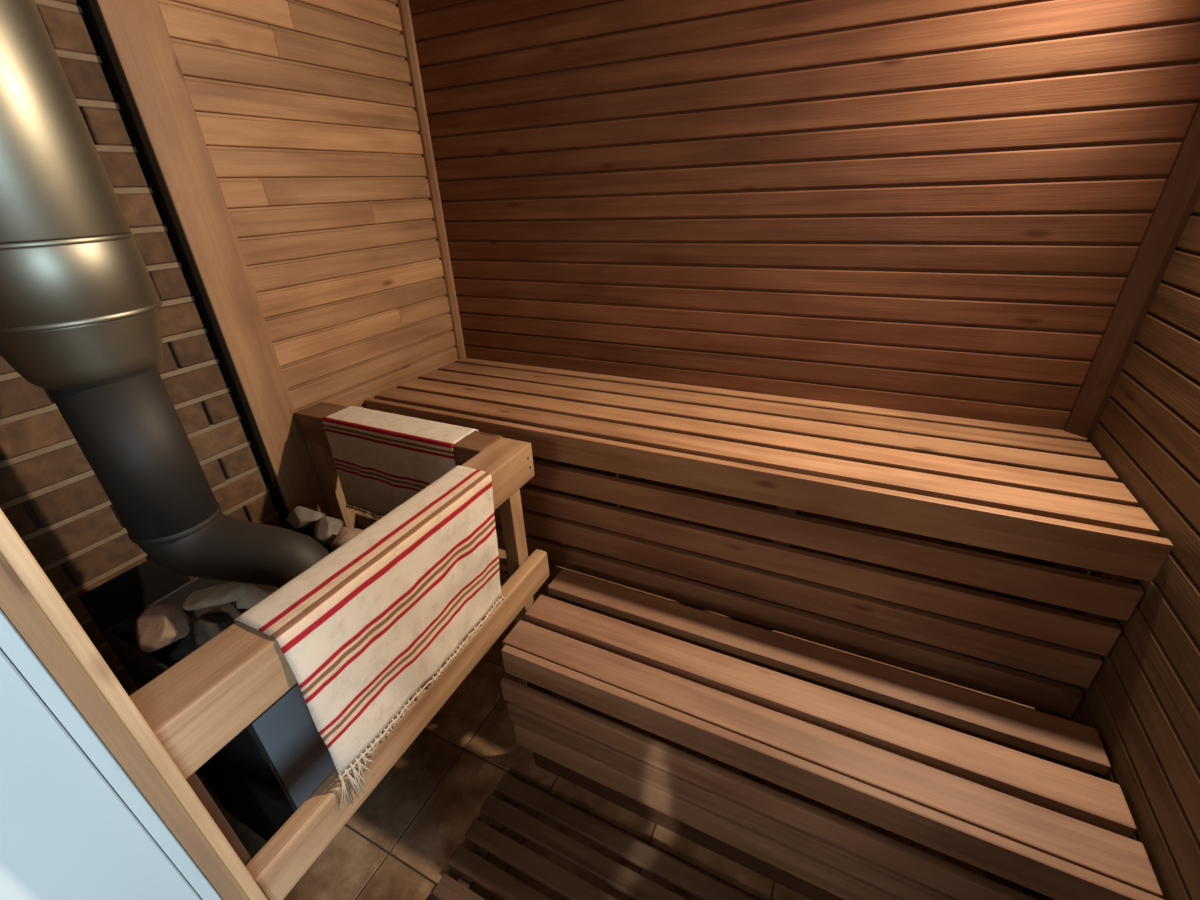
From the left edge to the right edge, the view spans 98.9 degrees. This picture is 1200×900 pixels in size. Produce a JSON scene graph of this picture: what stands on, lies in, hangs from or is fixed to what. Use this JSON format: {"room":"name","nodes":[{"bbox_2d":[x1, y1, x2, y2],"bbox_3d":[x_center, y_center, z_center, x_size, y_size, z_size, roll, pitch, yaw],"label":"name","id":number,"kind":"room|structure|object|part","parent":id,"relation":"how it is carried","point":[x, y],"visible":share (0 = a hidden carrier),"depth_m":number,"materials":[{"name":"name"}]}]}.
{"room":"sauna","nodes":[
{"label":"sauna","id":0,"kind":"room"},
{"bbox_2d":[0,608,222,899],"bbox_3d":[-0.353,0.278,0.455,2.130,2.120,0.016,11,30,24],"label":"wall","id":1,"kind":"structure","parent":0,"point":[0,608],"depth_m":0.62,"materials":[{"name":"brown wood"}]},
{"bbox_2d":[0,610,221,899],"bbox_3d":[-0.719,0.428,0.335,0.034,1.970,0.609,11,30,24],"label":"door","id":2,"kind":"structure","parent":1,"relation":"in","point":[74,825],"depth_m":0.57,"materials":[{"name":"paint"}]},
{"bbox_2d":[0,553,248,899],"bbox_3d":[-0.525,0.300,0.557,0.086,2.000,0.018,11,30,24],"label":"trim","id":3,"kind":"structure","parent":1,"relation":"attached to","point":[16,602],"depth_m":0.54,"materials":[{"name":"brown wood"}]},
{"bbox_2d":[0,508,267,899],"bbox_3d":[-0.495,0.302,0.550,0.030,2.000,0.014,11,30,24],"label":"trim","id":4,"kind":"structure","parent":1,"relation":"attached to","point":[13,549],"depth_m":0.51,"materials":[{"name":"brown wood"}]},
{"bbox_2d":[0,0,281,792],"bbox_3d":[-1.140,-0.014,1.090,0.082,2.122,0.820,11,30,24],"label":"brick wall","id":5,"kind":"structure","parent":0,"point":[51,495],"depth_m":1.11,"materials":[{"name":"brown brick"}]},
{"bbox_2d":[76,0,288,525],"bbox_3d":[-0.963,-0.155,1.348,0.061,2.120,0.012,11,30,24],"label":"trim","id":6,"kind":"structure","parent":5,"relation":"attached to","point":[94,24],"depth_m":1.16,"materials":[{"name":"black metal"}]},
{"bbox_2d":[158,0,457,411],"bbox_3d":[-0.780,-0.344,1.699,0.046,2.120,0.860,11,30,24],"label":"wall","id":7,"kind":"structure","parent":0,"point":[305,110],"depth_m":1.47,"materials":[{"name":"brown wood"}]},
{"bbox_2d":[94,0,330,516],"bbox_3d":[-0.912,-0.178,1.388,0.022,2.120,0.114,11,30,24],"label":"trim","id":8,"kind":"structure","parent":7,"relation":"attached to","point":[137,31],"depth_m":1.20,"materials":[{"name":"brown wood"}]},
{"bbox_2d":[209,547,1022,899],"bbox_3d":[-0.155,1.083,1.236,2.130,0.040,2.330,11,30,24],"label":"floor","id":9,"kind":"structure","parent":0,"point":[400,842],"depth_m":1.38,"materials":[{"name":"tile"}]},
{"bbox_2d":[78,523,334,840],"bbox_3d":[-0.722,0.593,1.317,0.491,0.800,0.479,11,30,24],"label":"stove","id":10,"kind":"object","parent":9,"relation":"on","point":[264,774],"visible":0.24,"depth_m":1.08,"materials":[{"name":"black paint"}]},
{"bbox_3d":[-1.014,0.439,1.203,0.005,0.400,0.177,11,30,24],"label":"plate","id":11,"kind":"part","parent":10,"relation":"part of","materials":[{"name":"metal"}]},
{"bbox_2d":[136,603,194,652],"bbox_3d":[-0.873,0.353,1.023,0.084,0.087,0.092,11,30,24],"label":"stone","id":12,"kind":"object","parent":10,"relation":"in","point":[160,625],"visible":0.94,"depth_m":1.00,"materials":[{"name":"stone"}]},
{"bbox_2d":[156,637,184,653],"bbox_3d":[-0.956,0.418,1.136,0.077,0.080,0.064,11,30,24],"label":"stone","id":13,"kind":"object","parent":10,"relation":"in","point":[167,649],"visible":0.11,"depth_m":1.12,"materials":[{"name":"grey stone"}]},
{"bbox_2d":[164,634,195,666],"bbox_3d":[-0.880,0.442,1.096,0.062,0.080,0.072,11,30,24],"label":"stone","id":14,"kind":"object","parent":10,"relation":"in","point":[185,647],"visible":0.42,"depth_m":1.07,"materials":[{"name":"grey stone"}]},
{"bbox_2d":[190,602,229,618],"bbox_3d":[-0.918,0.368,1.209,0.075,0.085,0.065,-25,35,-37],"label":"stone","id":15,"kind":"object","parent":10,"relation":"in","point":[197,613],"visible":0.14,"depth_m":1.18,"materials":[{"name":"grey stone"}]},
{"bbox_2d":[189,615,233,648],"bbox_3d":[-0.776,0.360,1.027,0.058,0.067,0.073,21,35,38],"label":"stone","id":16,"kind":"object","parent":10,"relation":"in","point":[203,629],"visible":0.8,"depth_m":1.01,"materials":[{"name":"grey stone"}]},
{"bbox_2d":[182,582,244,610],"bbox_3d":[-0.795,0.305,1.065,0.119,0.043,0.058,-5,27,-4],"label":"stone","id":17,"kind":"object","parent":10,"relation":"in","point":[227,592],"visible":0.97,"depth_m":1.05,"materials":[{"name":"grey stone"}]},
{"bbox_2d":[201,603,240,622],"bbox_3d":[-0.857,0.387,1.166,0.079,0.071,0.080,11,30,24],"label":"stone","id":18,"kind":"object","parent":10,"relation":"in","point":[228,609],"visible":0.44,"depth_m":1.15,"materials":[{"name":"grey stone"}]},
{"bbox_2d":[235,583,275,608],"bbox_3d":[-0.729,0.307,1.087,0.076,0.064,0.083,-19,31,-29],"label":"stone","id":19,"kind":"object","parent":10,"relation":"in","point":[253,593],"visible":0.57,"depth_m":1.07,"materials":[{"name":"grey stone"}]},
{"bbox_3d":[-0.508,0.507,1.155,0.004,0.275,0.467,11,30,24],"label":"panel","id":20,"kind":"part","parent":10,"relation":"part of","materials":[{"name":"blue metal"}]},
{"bbox_2d":[286,506,327,529],"bbox_3d":[-0.789,0.181,1.376,0.113,0.068,0.079,11,30,24],"label":"stone","id":21,"kind":"object","parent":10,"relation":"in","point":[300,518],"visible":0.91,"depth_m":1.35,"materials":[{"name":"grey stone"}]},
{"bbox_2d":[314,516,345,545],"bbox_3d":[-0.705,0.213,1.324,0.082,0.066,0.072,-3,27,-2],"label":"stone","id":22,"kind":"object","parent":10,"relation":"in","point":[326,528],"visible":0.72,"depth_m":1.31,"materials":[{"name":"grey stone"}]},
{"bbox_2d":[330,527,362,549],"bbox_3d":[-0.623,0.226,1.273,0.093,0.057,0.068,1,27,7],"label":"stone","id":23,"kind":"object","parent":10,"relation":"in","point":[345,534],"visible":0.54,"depth_m":1.25,"materials":[{"name":"brown stone"}]},
{"bbox_2d":[129,402,548,899],"bbox_3d":[-0.654,0.516,1.286,0.753,0.960,0.829,11,30,24],"label":"guard rail","id":24,"kind":"object","parent":9,"relation":"on","point":[199,704],"visible":0.63,"depth_m":0.82,"materials":[{"name":"brown wood"}]},
{"bbox_3d":[-0.547,0.781,0.863,0.047,0.868,0.021,11,30,24],"label":"post","id":25,"kind":"part","parent":24,"relation":"part of","materials":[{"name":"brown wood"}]},
{"bbox_3d":[-0.378,0.189,0.950,0.088,0.092,0.812,11,30,24],"label":"rail","id":26,"kind":"part","parent":24,"relation":"part of","materials":[{"name":"brown wood"}]},
{"bbox_3d":[-0.808,0.347,1.728,0.064,0.868,0.077,11,30,24],"label":"post","id":27,"kind":"part","parent":24,"relation":"part of","materials":[{"name":"brown wood"}]},
{"bbox_2d":[235,465,503,809],"bbox_3d":[-0.373,0.323,0.998,0.113,0.385,0.518,11,30,24],"label":"towel","id":28,"kind":"object","parent":24,"relation":"hanging from","point":[360,631],"visible":1,"depth_m":0.90,"materials":[{"name":"beige fabric"}]},
{"bbox_3d":[-0.337,0.487,1.098,0.040,0.090,0.829,11,30,24],"label":"rail","id":29,"kind":"part","parent":24,"relation":"part of","materials":[{"name":"brown wood"}]},
{"bbox_3d":[-0.557,-0.031,1.391,0.660,0.092,0.092,11,30,24],"label":"rail","id":30,"kind":"part","parent":24,"relation":"part of","materials":[{"name":"brown wood"}]},
{"bbox_2d":[322,406,477,520],"bbox_3d":[-0.537,0.065,1.424,0.460,0.304,0.114,11,30,24],"label":"towel","id":31,"kind":"object","parent":24,"relation":"hanging from","point":[381,459],"visible":0.7,"depth_m":1.37,"materials":[{"name":"beige fabric"}]},
{"bbox_3d":[-0.513,0.265,1.550,0.711,0.045,0.035,11,30,24],"label":"rail","id":32,"kind":"part","parent":24,"relation":"part of","materials":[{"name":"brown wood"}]},
{"bbox_3d":[-0.214,0.457,1.465,0.040,0.868,0.045,11,30,24],"label":"post","id":33,"kind":"part","parent":24,"relation":"part of","materials":[{"name":"brown wood"}]},
{"bbox_2d":[432,773,753,899],"bbox_3d":[0.167,1.137,1.021,1.219,0.035,0.520,11,30,24],"label":"duckboard","id":34,"kind":"object","parent":9,"relation":"on","point":[473,867],"visible":1,"depth_m":1.26,"materials":[{"name":"brown wood"}]},
{"bbox_2d":[365,358,1172,795],"bbox_3d":[0.241,0.294,1.708,1.992,0.901,0.504,11,30,24],"label":"bench","id":35,"kind":"object","parent":9,"relation":"on","point":[1027,493],"visible":0.7,"depth_m":1.25,"materials":[{"name":"brown wood"}]},
{"bbox_3d":[-0.130,0.371,1.699,0.045,0.801,0.045,11,30,24],"label":"leg","id":36,"kind":"part","parent":35,"relation":"part of","materials":[{"name":"brown wood"}]},
{"bbox_3d":[0.050,0.194,2.029,0.045,0.801,0.045,11,30,24],"label":"leg","id":37,"kind":"part","parent":35,"relation":"part of","materials":[{"name":"brown wood"}]},
{"bbox_3d":[0.121,0.034,1.331,1.992,0.085,0.024,11,30,24],"label":"rail","id":38,"kind":"part","parent":35,"relation":"part of","materials":[{"name":"brown wood"}]},
{"bbox_3d":[0.473,0.483,1.430,0.045,0.801,0.045,11,30,24],"label":"leg","id":39,"kind":"part","parent":35,"relation":"part of","materials":[{"name":"brown wood"}]},
{"bbox_3d":[0.653,0.306,1.760,0.045,0.801,0.045,11,30,24],"label":"leg","id":40,"kind":"part","parent":35,"relation":"part of","materials":[{"name":"brown wood"}]},
{"bbox_3d":[1.203,0.408,1.515,0.045,0.801,0.045,11,30,24],"label":"leg","id":41,"kind":"part","parent":35,"relation":"part of","materials":[{"name":"brown wood"}]},
{"bbox_3d":[1.022,0.586,1.185,0.045,0.801,0.045,11,30,24],"label":"leg","id":42,"kind":"part","parent":35,"relation":"part of","materials":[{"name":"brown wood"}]},
{"bbox_2d":[501,569,1163,899],"bbox_3d":[0.368,0.742,1.249,1.236,0.514,0.321,11,30,24],"label":"bench","id":43,"kind":"object","parent":9,"relation":"on","point":[816,853],"visible":1,"depth_m":1.06,"materials":[{"name":"brown wood"}]},
{"bbox_3d":[-0.161,0.729,1.429,0.045,0.414,0.043,11,30,24],"label":"leg","id":44,"kind":"part","parent":43,"relation":"part of","materials":[{"name":"brown wood"}]},
{"bbox_3d":[-0.068,0.636,1.601,0.045,0.414,0.045,11,30,24],"label":"leg","id":45,"kind":"part","parent":43,"relation":"part of","materials":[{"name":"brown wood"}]},
{"bbox_3d":[0.352,0.824,1.200,0.045,0.414,0.043,11,30,24],"label":"leg","id":46,"kind":"part","parent":43,"relation":"part of","materials":[{"name":"brown wood"}]},
{"bbox_3d":[0.950,0.826,1.147,0.045,0.414,0.045,11,30,24],"label":"leg","id":47,"kind":"part","parent":43,"relation":"part of","materials":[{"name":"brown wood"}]},
{"bbox_2d":[409,0,1199,655],"bbox_3d":[0.337,-0.365,1.648,2.000,2.120,0.046,11,30,24],"label":"wall","id":48,"kind":"structure","parent":0,"point":[937,207],"depth_m":1.36,"materials":[{"name":"brown wood"}]},
{"bbox_2d":[397,0,465,358],"bbox_3d":[-0.585,-0.912,1.814,0.024,1.230,0.024,11,30,24],"label":"trim","id":49,"kind":"structure","parent":48,"relation":"attached to","point":[403,5],"depth_m":1.77,"materials":[{"name":"brown wood"}]},
{"bbox_2d":[1063,99,1199,441],"bbox_3d":[1.181,-0.579,1.019,0.046,1.230,0.040,11,30,24],"label":"trim","id":50,"kind":"structure","parent":48,"relation":"attached to","point":[1179,195],"depth_m":1.12,"materials":[{"name":"brown wood"}]},
{"bbox_2d":[983,195,1199,899],"bbox_3d":[0.900,0.160,0.581,0.046,2.120,1.610,11,30,24],"label":"wall","id":51,"kind":"structure","parent":0,"point":[1142,703],"depth_m":0.94,"materials":[{"name":"brown wood"}]},
{"bbox_3d":[-0.075,-0.973,0.523,2.158,0.020,1.640,11,30,24],"label":"ceiling","id":52,"kind":"structure","parent":0,"visible":0},
{"bbox_2d":[0,0,329,587],"bbox_3d":[-0.778,-0.312,0.800,0.392,1.355,0.235,-8,28,-10],"label":"flue pipe","id":53,"kind":"object","parent":52,"relation":"attached to","point":[80,302],"visible":0.93,"depth_m":0.78,"materials":[{"name":"metal"}]}
]}

